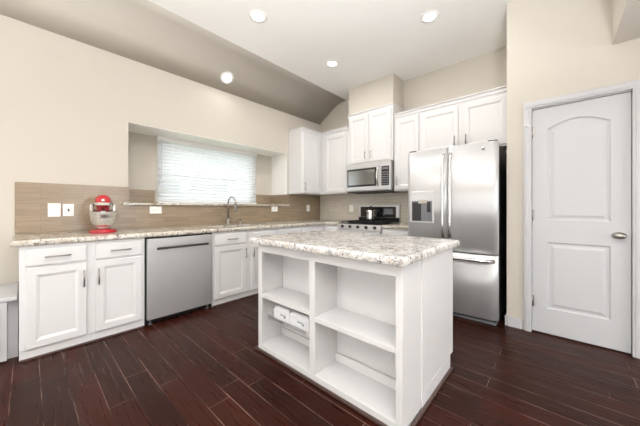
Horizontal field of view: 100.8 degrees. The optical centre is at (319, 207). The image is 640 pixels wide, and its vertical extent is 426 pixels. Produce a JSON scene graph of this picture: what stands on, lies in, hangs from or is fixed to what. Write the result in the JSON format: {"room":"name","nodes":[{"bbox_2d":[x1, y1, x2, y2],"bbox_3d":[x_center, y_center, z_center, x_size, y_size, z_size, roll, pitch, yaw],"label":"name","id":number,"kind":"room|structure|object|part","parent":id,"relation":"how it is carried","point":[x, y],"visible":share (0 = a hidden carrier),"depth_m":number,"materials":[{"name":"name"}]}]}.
{"room":"kitchen","nodes":[
{"label":"kitchen","id":0,"kind":"room"},
{"bbox_2d":[0,14,319,284],"bbox_3d":[-2.772,-0.490,2.779,0.600,3.300,8.000,0,0,42],"label":"wall","id":1,"kind":"structure","parent":0,"point":[67,105],"depth_m":2.75,"materials":[{"name":"paint"}]},
{"bbox_2d":[48,203,60,216],"bbox_3d":[-2.559,0.024,2.547,0.008,0.130,0.088,0,0,42],"label":"wall outlet","id":2,"kind":"object","parent":1,"relation":"attached to","point":[54,209],"visible":1,"depth_m":2.55,"materials":[{"name":"white plastic"}]},
{"bbox_2d":[63,204,73,215],"bbox_3d":[-2.490,0.024,2.619,0.014,0.118,0.080,0,0,42],"label":"light switch","id":3,"kind":"object","parent":1,"relation":"attached to","point":[68,209],"visible":1,"depth_m":2.62,"materials":[{"name":"white plastic"}]},
{"bbox_2d":[150,206,161,213],"bbox_3d":[-1.980,0.029,3.187,0.008,0.086,0.128,0,0,42],"label":"wall outlet","id":4,"kind":"object","parent":1,"relation":"attached to","point":[153,209],"visible":1,"depth_m":3.19,"materials":[{"name":"white plastic"}]},
{"bbox_2d":[15,182,319,234],"bbox_3d":[-1.529,0.001,4.027,0.449,0.486,4.077,0,0,42],"label":"backsplash","id":5,"kind":"structure","parent":1,"relation":"attached to","point":[32,200],"depth_m":3.00,"materials":[{"name":"beige tile"}]},
{"bbox_2d":[158,143,252,202],"bbox_3d":[-1.747,-0.515,4.217,0.070,0.880,1.530,0,0,42],"label":"window","id":6,"kind":"structure","parent":1,"relation":"in","point":[159,143],"depth_m":4.30,"materials":[{"name":"white paint"}]},
{"bbox_2d":[155,136,256,203],"bbox_3d":[-1.672,-0.512,4.128,0.092,0.905,1.612,0,0,42],"label":"window blind","id":7,"kind":"object","parent":6,"relation":"attached to","point":[170,142],"visible":0.94,"depth_m":4.01,"materials":[{"name":"white plastic"}]},
{"bbox_3d":[-2.161,-0.540,3.540,0.005,0.760,0.087,0,0,26],"label":"pull cord","id":8,"kind":"part","parent":7,"relation":"part of","materials":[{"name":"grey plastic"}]},
{"bbox_3d":[-1.652,-0.492,4.131,0.002,0.835,1.202,0,0,42],"label":"ladder cord","id":9,"kind":"part","parent":7,"relation":"part of","materials":[{"name":"white fabric"}]},
{"bbox_3d":[-1.673,-0.070,4.150,0.048,0.020,1.574,0,0,42],"label":"rail","id":10,"kind":"part","parent":7,"relation":"part of","materials":[{"name":"white plastic"}]},
{"bbox_2d":[123,203,289,205],"bbox_3d":[-1.539,-0.043,3.995,0.475,0.024,2.440,0,0,42],"label":"window sill","id":11,"kind":"structure","parent":1,"relation":"attached to","point":[123,203],"depth_m":3.56,"materials":[{"name":"beige stone"}]},
{"bbox_2d":[128,122,286,194],"bbox_3d":[-1.544,-0.603,4.017,0.438,0.734,2.354,0,0,42],"label":"trim","id":12,"kind":"structure","parent":1,"relation":"attached to","point":[279,159],"depth_m":4.24,"materials":[{"name":"white painted plaster drywall"}]},
{"bbox_2d":[271,206,277,211],"bbox_3d":[-0.775,0.024,4.518,0.008,0.086,0.128,0,0,42],"label":"wall outlet","id":13,"kind":"object","parent":1,"relation":"attached to","point":[273,208],"visible":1,"depth_m":4.51,"materials":[{"name":"white plastic"}]},
{"bbox_2d":[289,126,322,195],"bbox_3d":[-0.145,-0.818,4.944,0.381,1.146,0.852,0,0,42],"label":"upper cabinet","id":14,"kind":"object","parent":1,"relation":"attached to","point":[304,143],"visible":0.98,"depth_m":4.68,"materials":[{"name":"white paint"}]},
{"bbox_3d":[-0.268,-1.359,4.826,0.346,0.064,0.512,0,0,42],"label":"crown moulding","id":15,"kind":"part","parent":14,"relation":"part of","materials":[{"name":"white paint"}]},
{"bbox_3d":[-0.154,-0.777,4.718,0.019,1.025,0.410,0,0,42],"label":"door","id":16,"kind":"part","parent":14,"relation":"part of","materials":[{"name":"white paint"}]},
{"bbox_2d":[0,0,345,124],"bbox_3d":[-2.354,-1.930,2.332,0.719,0.550,8.100,0,0,42],"label":"ceiling","id":17,"kind":"structure","parent":0,"point":[142,31],"depth_m":3.06,"materials":[{"name":"paint"}]},
{"bbox_2d":[220,72,233,83],"bbox_3d":[-1.296,-1.809,3.692,0.190,0.110,0.158,0,0,-44],"label":"recessed light","id":18,"kind":"object","parent":17,"relation":"in","point":[225,77],"visible":1,"depth_m":3.69,"materials":[{"name":"white glass"}]},
{"bbox_2d":[0,295,639,425],"bbox_3d":[-0.192,1.220,0.309,7.900,0.120,8.200,0,0,42],"label":"floor","id":19,"kind":"structure","parent":0,"point":[200,367],"depth_m":1.74,"materials":[{"name":"brown wood"}]},
{"bbox_2d":[0,282,18,361],"bbox_3d":[-3.143,0.916,1.495,0.563,0.487,1.900,0,0,42],"label":"storage bench","id":20,"kind":"object","parent":19,"relation":"on","point":[9,293],"visible":0.94,"depth_m":2.03,"materials":[{"name":"white paint"}]},
{"bbox_3d":[-3.143,0.689,1.494,0.563,0.031,1.898,0,0,42],"label":"seat","id":21,"kind":"part","parent":20,"relation":"part of","materials":[{"name":"white paint"}]},
{"bbox_2d":[19,238,144,362],"bbox_3d":[-2.185,0.726,2.462,0.676,0.868,0.806,0,0,42],"label":"base cabinet","id":22,"kind":"object","parent":19,"relation":"on","point":[71,295],"visible":0.95,"depth_m":2.20,"materials":[{"name":"white paint"}]},
{"bbox_3d":[-2.100,0.386,2.120,0.019,0.123,0.348,0,0,42],"label":"drawer","id":23,"kind":"part","parent":22,"relation":"part of","materials":[{"name":"white paint"}]},
{"bbox_3d":[-2.100,0.769,2.120,0.019,0.612,0.348,0,0,42],"label":"door","id":24,"kind":"part","parent":22,"relation":"part of","materials":[{"name":"white paint"}]},
{"bbox_3d":[-2.080,0.382,2.102,0.036,0.011,0.150,0,0,42],"label":"handle","id":25,"kind":"part","parent":22,"relation":"part of","materials":[{"name":"silver metal"}]},
{"bbox_3d":[-1.974,1.152,2.270,0.018,0.016,0.806,0,0,42],"label":"moulding","id":26,"kind":"part","parent":22,"relation":"part of","materials":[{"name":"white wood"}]},
{"bbox_3d":[-1.976,0.593,2.216,0.036,0.140,0.011,0,0,42],"label":"handle","id":27,"kind":"part","parent":22,"relation":"part of","materials":[{"name":"silver metal"}]},
{"bbox_3d":[-1.912,0.593,2.287,0.036,0.140,0.011,0,0,42],"label":"handle","id":28,"kind":"part","parent":22,"relation":"part of","materials":[{"name":"silver metal"}]},
{"bbox_3d":[-1.829,0.386,2.419,0.019,0.123,0.347,0,0,42],"label":"drawer","id":29,"kind":"part","parent":22,"relation":"part of","materials":[{"name":"white paint"}]},
{"bbox_3d":[-1.829,0.769,2.419,0.019,0.612,0.347,0,0,42],"label":"door","id":30,"kind":"part","parent":22,"relation":"part of","materials":[{"name":"white paint"}]},
{"bbox_2d":[144,233,211,325],"bbox_3d":[-1.665,0.727,2.992,0.656,0.867,0.672,0,0,42],"label":"dishwasher","id":31,"kind":"object","parent":19,"relation":"on","point":[177,268],"visible":0.94,"depth_m":2.76,"materials":[{"name":"grey metal"}]},
{"bbox_3d":[-1.526,1.105,2.866,0.070,0.086,0.648,0,0,42],"label":"kick plate","id":32,"kind":"part","parent":31,"relation":"part of","materials":[{"name":"black plastic"}]},
{"bbox_3d":[-1.436,0.405,2.794,0.050,0.022,0.507,0,0,42],"label":"handle","id":33,"kind":"part","parent":31,"relation":"part of","materials":[{"name":"grey metal"}]},
{"bbox_2d":[212,228,275,306],"bbox_3d":[-1.146,0.726,3.610,0.676,0.868,0.935,0,0,42],"label":"base cabinet","id":34,"kind":"object","parent":19,"relation":"on","point":[234,258],"visible":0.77,"depth_m":3.27,"materials":[{"name":"white paint"}]},
{"bbox_3d":[-1.088,0.386,3.238,0.019,0.123,0.418,0,0,42],"label":"drawer","id":35,"kind":"part","parent":34,"relation":"part of","materials":[{"name":"white paint"}]},
{"bbox_3d":[-1.088,0.769,3.238,0.019,0.612,0.418,0,0,42],"label":"door","id":36,"kind":"part","parent":34,"relation":"part of","materials":[{"name":"white paint"}]},
{"bbox_3d":[-0.935,1.152,3.418,0.018,0.016,0.935,0,0,42],"label":"moulding","id":37,"kind":"part","parent":34,"relation":"part of","materials":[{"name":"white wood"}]},
{"bbox_3d":[-0.763,0.769,3.598,0.019,0.612,0.408,0,0,42],"label":"door","id":38,"kind":"part","parent":34,"relation":"part of","materials":[{"name":"white paint"}]},
{"bbox_3d":[-0.763,0.386,3.598,0.019,0.123,0.408,0,0,42],"label":"drawer","id":39,"kind":"part","parent":34,"relation":"part of","materials":[{"name":"white paint"}]},
{"bbox_2d":[276,225,324,234],"bbox_3d":[-0.292,0.726,4.554,0.676,0.868,1.610,0,0,42],"label":"base cabinet","id":40,"kind":"object","parent":19,"relation":"on","point":[287,230],"visible":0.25,"depth_m":4.10,"materials":[{"name":"white paint"}]},
{"bbox_2d":[9,220,341,246],"bbox_3d":[-1.013,0.268,3.553,0.970,0.045,4.089,0,0,42],"label":"countertop","id":41,"kind":"structure","parent":40,"relation":"on","point":[67,237],"depth_m":2.65,"materials":[{"name":"beige stone"}]},
{"bbox_2d":[87,194,117,233],"bbox_3d":[-2.152,0.056,2.626,0.242,0.377,0.356,0,0,-39],"label":"stand mixer","id":42,"kind":"object","parent":41,"relation":"on","point":[103,218],"visible":1,"depth_m":2.53,"materials":[{"name":"red metal"}]},
{"bbox_3d":[-2.219,0.011,2.589,0.037,0.076,0.112,0,0,-15],"label":"bowl arm","id":43,"kind":"part","parent":42,"relation":"part of","materials":[{"name":"metal"}]},
{"bbox_2d":[87,212,117,228],"bbox_3d":[-2.116,0.124,2.582,0.242,0.166,0.242,0,0,-39],"label":"bowl","id":44,"kind":"object","parent":42,"relation":"on","point":[101,220],"depth_m":2.51,"materials":[{"name":"metal"}]},
{"bbox_2d":[226,196,236,224],"bbox_3d":[-1.259,0.042,3.753,0.148,0.406,0.172,0,0,-15],"label":"faucet","id":45,"kind":"object","parent":41,"relation":"on","point":[235,206],"visible":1,"depth_m":3.78,"materials":[{"name":"silver metal"}]},
{"bbox_3d":[-1.249,0.002,3.747,0.194,0.326,0.023,0,0,35],"label":"spout","id":46,"kind":"part","parent":45,"relation":"part of","materials":[{"name":"silver metal"}]},
{"bbox_3d":[-0.457,0.386,3.935,0.019,0.123,0.430,0,0,42],"label":"drawer","id":47,"kind":"part","parent":40,"relation":"part of","materials":[{"name":"white paint"}]},
{"bbox_3d":[-0.132,0.386,4.295,0.019,0.123,0.460,0,0,42],"label":"drawer","id":48,"kind":"part","parent":40,"relation":"part of","materials":[{"name":"white paint"}]},
{"bbox_2d":[325,225,338,230],"bbox_3d":[0.373,0.726,4.601,0.310,0.868,0.656,0,0,42],"label":"base cabinet","id":49,"kind":"object","parent":19,"relation":"on","point":[327,227],"visible":0.09,"depth_m":4.37,"materials":[{"name":"white paint"}]},
{"bbox_3d":[0.184,0.386,4.391,0.270,0.123,0.019,0,0,42],"label":"drawer","id":50,"kind":"part","parent":49,"relation":"part of","materials":[{"name":"white paint"}]},
{"bbox_2d":[255,244,452,425],"bbox_3d":[0.239,0.726,2.067,1.295,0.868,0.885,0,0,42],"label":"kitchen island","id":51,"kind":"object","parent":19,"relation":"on","point":[379,340],"visible":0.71,"depth_m":1.73,"materials":[{"name":"white paint"},{"name":"granite"}]},
{"bbox_3d":[-0.405,0.726,2.270,0.017,0.868,0.244,0,0,42],"label":"panel","id":52,"kind":"part","parent":51,"relation":"part of","materials":[{"name":"white paint"}]},
{"bbox_2d":[262,287,308,314],"bbox_3d":[-0.197,0.713,2.058,0.573,0.030,0.240,0,0,42],"label":"shelf","id":53,"kind":"object","parent":51,"relation":"attached to","point":[294,298],"depth_m":2.08,"materials":[{"name":"white paint"}]},
{"bbox_2d":[263,334,308,369],"bbox_3d":[-0.192,1.119,2.064,0.573,0.022,0.225,0,0,42],"label":"shelf","id":54,"kind":"object","parent":51,"relation":"attached to","point":[294,352],"depth_m":2.07,"materials":[{"name":"white paint"}]},
{"bbox_2d":[268,304,308,335],"bbox_3d":[-0.184,0.811,2.054,0.435,0.162,0.216,0,0,42],"label":"wire basket","id":55,"kind":"object","parent":51,"relation":"hanging from","point":[276,304],"visible":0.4,"depth_m":1.96,"materials":[{"name":"white metal"}]},
{"bbox_2d":[274,304,295,324],"bbox_3d":[-0.251,0.833,2.107,0.170,0.108,0.152,0,0,39],"label":"paper packet","id":56,"kind":"object","parent":55,"relation":"in","point":[286,310],"visible":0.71,"depth_m":2.05,"materials":[{"name":"white paper"}]},
{"bbox_2d":[290,311,308,332],"bbox_3d":[-0.106,0.833,1.976,0.190,0.108,0.152,0,0,39],"label":"paper packet","id":57,"kind":"object","parent":55,"relation":"in","point":[301,316],"visible":0.59,"depth_m":1.92,"materials":[{"name":"white paper"}]},
{"bbox_3d":[0.125,0.726,1.942,1.209,0.868,0.018,0,0,42],"label":"panel","id":58,"kind":"part","parent":51,"relation":"part of","materials":[{"name":"white paint"}]},
{"bbox_3d":[0.207,1.151,2.032,1.295,0.019,0.789,0,0,42],"label":"moulding","id":59,"kind":"part","parent":51,"relation":"part of","materials":[{"name":"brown wood"}]},
{"bbox_2d":[249,230,459,266],"bbox_3d":[0.240,0.268,2.077,1.319,0.047,0.978,0,0,42],"label":"island countertop","id":60,"kind":"structure","parent":51,"relation":"on","point":[392,250],"depth_m":1.75,"materials":[{"name":"white stone"}]},
{"bbox_2d":[315,307,395,353],"bbox_3d":[0.265,0.741,1.640,0.598,0.032,0.240,0,0,42],"label":"shelf","id":61,"kind":"object","parent":51,"relation":"attached to","point":[379,332],"depth_m":1.63,"materials":[{"name":"white paint"}]},
{"bbox_2d":[317,361,395,419],"bbox_3d":[0.270,1.119,1.646,0.598,0.022,0.225,0,0,42],"label":"shelf","id":62,"kind":"object","parent":51,"relation":"attached to","point":[339,377],"depth_m":1.64,"materials":[{"name":"white paint"}]},
{"bbox_3d":[0.499,0.726,1.439,0.017,0.868,0.226,0,0,42],"label":"panel","id":63,"kind":"part","parent":51,"relation":"part of","materials":[{"name":"white paint"}]},
{"bbox_3d":[0.773,0.726,1.739,0.025,0.868,0.584,0,0,42],"label":"panel","id":64,"kind":"part","parent":51,"relation":"part of","materials":[{"name":"white paint"}]},
{"bbox_2d":[338,205,399,233],"bbox_3d":[0.761,0.557,4.208,0.766,1.205,0.707,0,0,42],"label":"range","id":65,"kind":"object","parent":19,"relation":"on","point":[386,214],"visible":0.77,"depth_m":4.21,"materials":[{"name":"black metal"}]},
{"bbox_3d":[0.582,0.618,4.010,0.766,0.545,0.048,0,0,42],"label":"oven door","id":66,"kind":"part","parent":65,"relation":"part of","materials":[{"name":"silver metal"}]},
{"bbox_3d":[0.585,0.297,4.013,0.766,0.085,0.041,0,0,42],"label":"control panel","id":67,"kind":"part","parent":65,"relation":"part of","materials":[{"name":"silver metal"}]},
{"bbox_2d":[339,222,396,224],"bbox_3d":[0.776,0.247,4.224,0.766,0.014,0.585,0,0,42],"label":"cooktop","id":68,"kind":"object","parent":65,"relation":"in","point":[340,223],"depth_m":4.00,"materials":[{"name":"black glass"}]},
{"bbox_2d":[366,206,376,220],"bbox_3d":[0.838,0.092,4.340,0.158,0.241,0.186,0,0,-3],"label":"coffee pot","id":69,"kind":"object","parent":65,"relation":"on","point":[370,211],"visible":1,"depth_m":4.29,"materials":[{"name":"metal"}]},
{"bbox_3d":[0.965,0.072,4.448,0.666,0.175,0.002,0,0,42],"label":"glass panel","id":70,"kind":"part","parent":65,"relation":"part of","materials":[{"name":"black glass"}]},
{"bbox_2d":[382,228,407,235],"bbox_3d":[1.256,0.726,3.802,0.500,0.868,0.656,0,0,42],"label":"base cabinet","id":71,"kind":"object","parent":19,"relation":"on","point":[387,231],"visible":0.07,"depth_m":3.62,"materials":[{"name":"white paint"}]},
{"bbox_2d":[381,223,407,229],"bbox_3d":[1.266,0.268,3.812,0.498,0.045,0.630,0,0,42],"label":"countertop","id":72,"kind":"structure","parent":71,"relation":"on","point":[398,225],"depth_m":3.64,"materials":[{"name":"beige stone"}]},
{"bbox_2d":[408,139,506,325],"bbox_3d":[1.639,0.245,3.140,0.904,1.830,0.944,0,0,42],"label":"refrigerator","id":73,"kind":"object","parent":19,"relation":"on","point":[459,192],"visible":0.75,"depth_m":2.73,"materials":[{"name":"grey metal"}]},
{"bbox_3d":[1.227,-0.095,3.025,0.449,1.110,0.088,0,0,42],"label":"door","id":74,"kind":"part","parent":73,"relation":"part of","materials":[{"name":"silver metal"}]},
{"bbox_3d":[1.322,-0.110,2.844,0.026,0.951,0.080,0,0,42],"label":"handle","id":75,"kind":"part","parent":73,"relation":"part of","materials":[{"name":"metal"}]},
{"bbox_3d":[1.375,-0.110,2.796,0.026,0.951,0.080,0,0,42],"label":"handle","id":76,"kind":"part","parent":73,"relation":"part of","materials":[{"name":"metal"}]},
{"bbox_3d":[1.565,-0.095,2.719,0.449,1.110,0.088,0,0,42],"label":"door","id":77,"kind":"part","parent":73,"relation":"part of","materials":[{"name":"silver metal"}]},
{"bbox_3d":[1.352,0.525,2.824,0.866,0.037,0.088,0,0,42],"label":"handle","id":78,"kind":"part","parent":73,"relation":"part of","materials":[{"name":"metal"}]},
{"bbox_3d":[1.395,0.788,2.871,0.904,0.633,0.090,0,0,42],"label":"freezer drawer","id":79,"kind":"part","parent":73,"relation":"part of","materials":[{"name":"silver metal"}]},
{"bbox_2d":[148,0,515,99],"bbox_3d":[0.305,-2.105,-0.073,6.450,0.200,8.100,0,0,42],"label":"ceiling","id":80,"kind":"structure","parent":0,"point":[370,40],"depth_m":3.05,"materials":[{"name":"paint"}]},
{"bbox_2d":[249,10,266,22],"bbox_3d":[-0.648,-1.999,2.771,0.190,0.010,0.190,0,0,42],"label":"recessed light","id":81,"kind":"object","parent":80,"relation":"in","point":[258,16],"visible":1,"depth_m":2.77,"materials":[{"name":"white glass"}]},
{"bbox_2d":[325,60,338,66],"bbox_3d":[0.170,-1.999,3.676,0.190,0.010,0.190,0,0,42],"label":"recessed light","id":82,"kind":"object","parent":80,"relation":"in","point":[330,63],"visible":1,"depth_m":3.67,"materials":[{"name":"white glass"}]},
{"bbox_2d":[420,10,438,22],"bbox_3d":[1.150,-1.999,2.776,0.190,0.010,0.190,0,0,42],"label":"recessed light","id":83,"kind":"object","parent":80,"relation":"in","point":[430,16],"visible":1,"depth_m":2.77,"materials":[{"name":"white glass"}]},
{"bbox_2d":[349,73,402,114],"bbox_3d":[0.903,-1.794,4.344,0.820,0.463,0.345,0,0,42],"label":"wall","id":84,"kind":"structure","parent":0,"point":[388,89],"depth_m":4.15,"materials":[{"name":"paint"}]},
{"bbox_2d":[320,47,506,220],"bbox_3d":[1.266,-0.490,4.384,3.235,3.300,0.200,0,0,42],"label":"wall","id":85,"kind":"structure","parent":0,"point":[487,71],"depth_m":3.73,"materials":[{"name":"paint"}]},
{"bbox_2d":[321,126,351,194],"bbox_3d":[0.357,-0.818,4.828,0.620,1.146,0.351,0,0,42],"label":"upper cabinet","id":86,"kind":"object","parent":85,"relation":"attached to","point":[335,142],"visible":0.84,"depth_m":4.70,"materials":[{"name":"white paint"}]},
{"bbox_3d":[0.355,-1.359,4.826,0.620,0.064,0.346,0,0,42],"label":"crown moulding","id":87,"kind":"part","parent":86,"relation":"part of","materials":[{"name":"white paint"}]},
{"bbox_3d":[0.277,-0.777,4.684,0.475,1.025,0.019,0,0,42],"label":"door","id":88,"kind":"part","parent":86,"relation":"part of","materials":[{"name":"white paint"}]},
{"bbox_2d":[320,192,407,222],"bbox_3d":[0.860,-0.023,4.610,2.310,0.534,0.009,0,0,42],"label":"backsplash","id":89,"kind":"structure","parent":85,"relation":"attached to","point":[332,207],"depth_m":4.81,"materials":[{"name":"beige tile"}]},
{"bbox_2d":[347,103,402,164],"bbox_3d":[0.883,-1.136,4.325,0.839,0.848,0.391,0,0,42],"label":"upper cabinet","id":90,"kind":"object","parent":85,"relation":"attached to","point":[371,131],"visible":0.94,"depth_m":4.17,"materials":[{"name":"white paint"}]},
{"bbox_3d":[0.635,-1.113,4.347,0.363,0.765,0.019,0,0,42],"label":"door","id":91,"kind":"part","parent":90,"relation":"part of","materials":[{"name":"white paint"}]},
{"bbox_2d":[347,160,397,193],"bbox_3d":[0.856,-0.475,4.292,0.800,0.466,0.456,0,0,42],"label":"microwave","id":92,"kind":"object","parent":90,"relation":"attached to","point":[372,177],"visible":0.95,"depth_m":4.12,"materials":[{"name":"grey metal"}]},
{"bbox_3d":[0.692,-0.489,4.241,0.625,0.434,0.041,0,0,42],"label":"door","id":93,"kind":"part","parent":92,"relation":"part of","materials":[{"name":"silver metal"}]},
{"bbox_3d":[0.872,-0.485,4.018,0.028,0.306,0.071,0,0,42],"label":"handle","id":94,"kind":"part","parent":92,"relation":"part of","materials":[{"name":"metal"}]},
{"bbox_3d":[0.975,-0.480,3.957,0.125,0.290,0.003,0,0,42],"label":"key plate","id":95,"kind":"part","parent":92,"relation":"part of","materials":[{"name":"black glass"}]},
{"bbox_3d":[0.990,-0.489,3.972,0.172,0.434,0.039,0,0,42],"label":"control panel","id":96,"kind":"part","parent":92,"relation":"part of","materials":[{"name":"silver metal"}]},
{"bbox_3d":[0.891,-1.528,4.335,0.839,0.064,0.356,0,0,42],"label":"crown moulding","id":97,"kind":"part","parent":90,"relation":"part of","materials":[{"name":"white paint"}]},
{"bbox_3d":[0.924,-1.113,4.085,0.375,0.765,0.019,0,0,42],"label":"door","id":98,"kind":"part","parent":90,"relation":"part of","materials":[{"name":"white paint"}]},
{"bbox_2d":[394,108,419,191],"bbox_3d":[1.342,-0.818,3.916,0.385,1.146,0.381,0,0,42],"label":"upper cabinet","id":99,"kind":"object","parent":85,"relation":"attached to","point":[406,123],"visible":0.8,"depth_m":3.83,"materials":[{"name":"white paint"}]},
{"bbox_3d":[1.351,-1.359,3.926,0.385,0.064,0.346,0,0,42],"label":"crown moulding","id":100,"kind":"part","parent":99,"relation":"part of","materials":[{"name":"white paint"}]},
{"bbox_2d":[420,85,506,150],"bbox_3d":[1.870,-1.050,3.439,1.035,0.681,0.381,0,0,42],"label":"upper cabinet","id":101,"kind":"object","parent":85,"relation":"attached to","point":[479,117],"visible":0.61,"depth_m":3.28,"materials":[{"name":"white paint"}]},
{"bbox_3d":[1.577,-1.010,3.508,0.468,0.560,0.019,0,0,42],"label":"door","id":102,"kind":"part","parent":101,"relation":"part of","materials":[{"name":"white paint"}]},
{"bbox_3d":[1.879,-1.359,3.448,1.035,0.064,0.346,0,0,42],"label":"crown moulding","id":103,"kind":"part","parent":101,"relation":"part of","materials":[{"name":"white paint"}]},
{"bbox_3d":[1.962,-1.010,3.160,0.455,0.560,0.019,0,0,42],"label":"door","id":104,"kind":"part","parent":101,"relation":"part of","materials":[{"name":"white paint"}]},
{"bbox_2d":[507,0,639,328],"bbox_3d":[3.590,-0.472,1.721,3.785,3.265,1.030,0,0,42],"label":"wall","id":105,"kind":"structure","parent":0,"point":[555,48],"depth_m":2.41,"materials":[{"name":"paint"}]},
{"bbox_2d":[508,316,521,328],"bbox_3d":[3.243,1.113,1.331,3.777,0.095,0.013,0,0,42],"label":"baseboard","id":106,"kind":"structure","parent":105,"relation":"attached to","point":[514,322],"depth_m":2.55,"materials":[{"name":"white paint"}]},
{"bbox_2d":[524,92,631,353],"bbox_3d":[2.190,0.118,2.286,0.672,2.060,0.105,0,0,42],"label":"door","id":107,"kind":"structure","parent":105,"relation":"in","point":[582,235],"depth_m":2.25,"materials":[{"name":"white paint"}]},
{"bbox_3d":[2.375,0.225,2.095,0.082,0.056,0.070,0,0,42],"label":"knob","id":108,"kind":"part","parent":107,"relation":"part of","materials":[{"name":"silver metal"}]},
{"bbox_2d":[523,79,639,358],"bbox_3d":[2.241,0.086,2.304,0.736,2.147,0.135,0,0,42],"label":"trim","id":109,"kind":"structure","parent":105,"relation":"attached to","point":[633,86],"depth_m":2.14,"materials":[{"name":"white paint"}]},
{"bbox_2d":[612,0,639,44],"bbox_3d":[2.744,-1.683,0.262,3.082,0.743,2.270,0,0,42],"label":"wall","id":110,"kind":"structure","parent":0,"point":[625,13],"depth_m":1.92,"materials":[{"name":"paint"}]},
{"label":"outside","id":111,"kind":"structure","parent":0,"visible":0},
{"bbox_3d":[-5.144,1.520,8.027,9.600,0.120,19.000,0,0,42],"label":"lawn","id":112,"kind":"structure","parent":111,"visible":0},
{"bbox_2d":[161,144,247,200],"bbox_3d":[-5.373,-1.340,10.121,3.250,5.600,10.600,0,0,42],"label":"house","id":113,"kind":"structure","parent":112,"relation":"on","point":[165,144],"depth_m":9.50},
{"bbox_3d":[-4.889,-0.750,8.673,0.009,0.320,0.580,0,0,42],"label":"pane","id":114,"kind":"part","parent":113,"relation":"part of","materials":[{"name":"glass"}]},
{"bbox_3d":[-4.319,-0.750,9.303,0.009,0.320,0.580,0,0,42],"label":"pane","id":115,"kind":"part","parent":113,"relation":"part of","materials":[{"name":"glass"}]}
]}

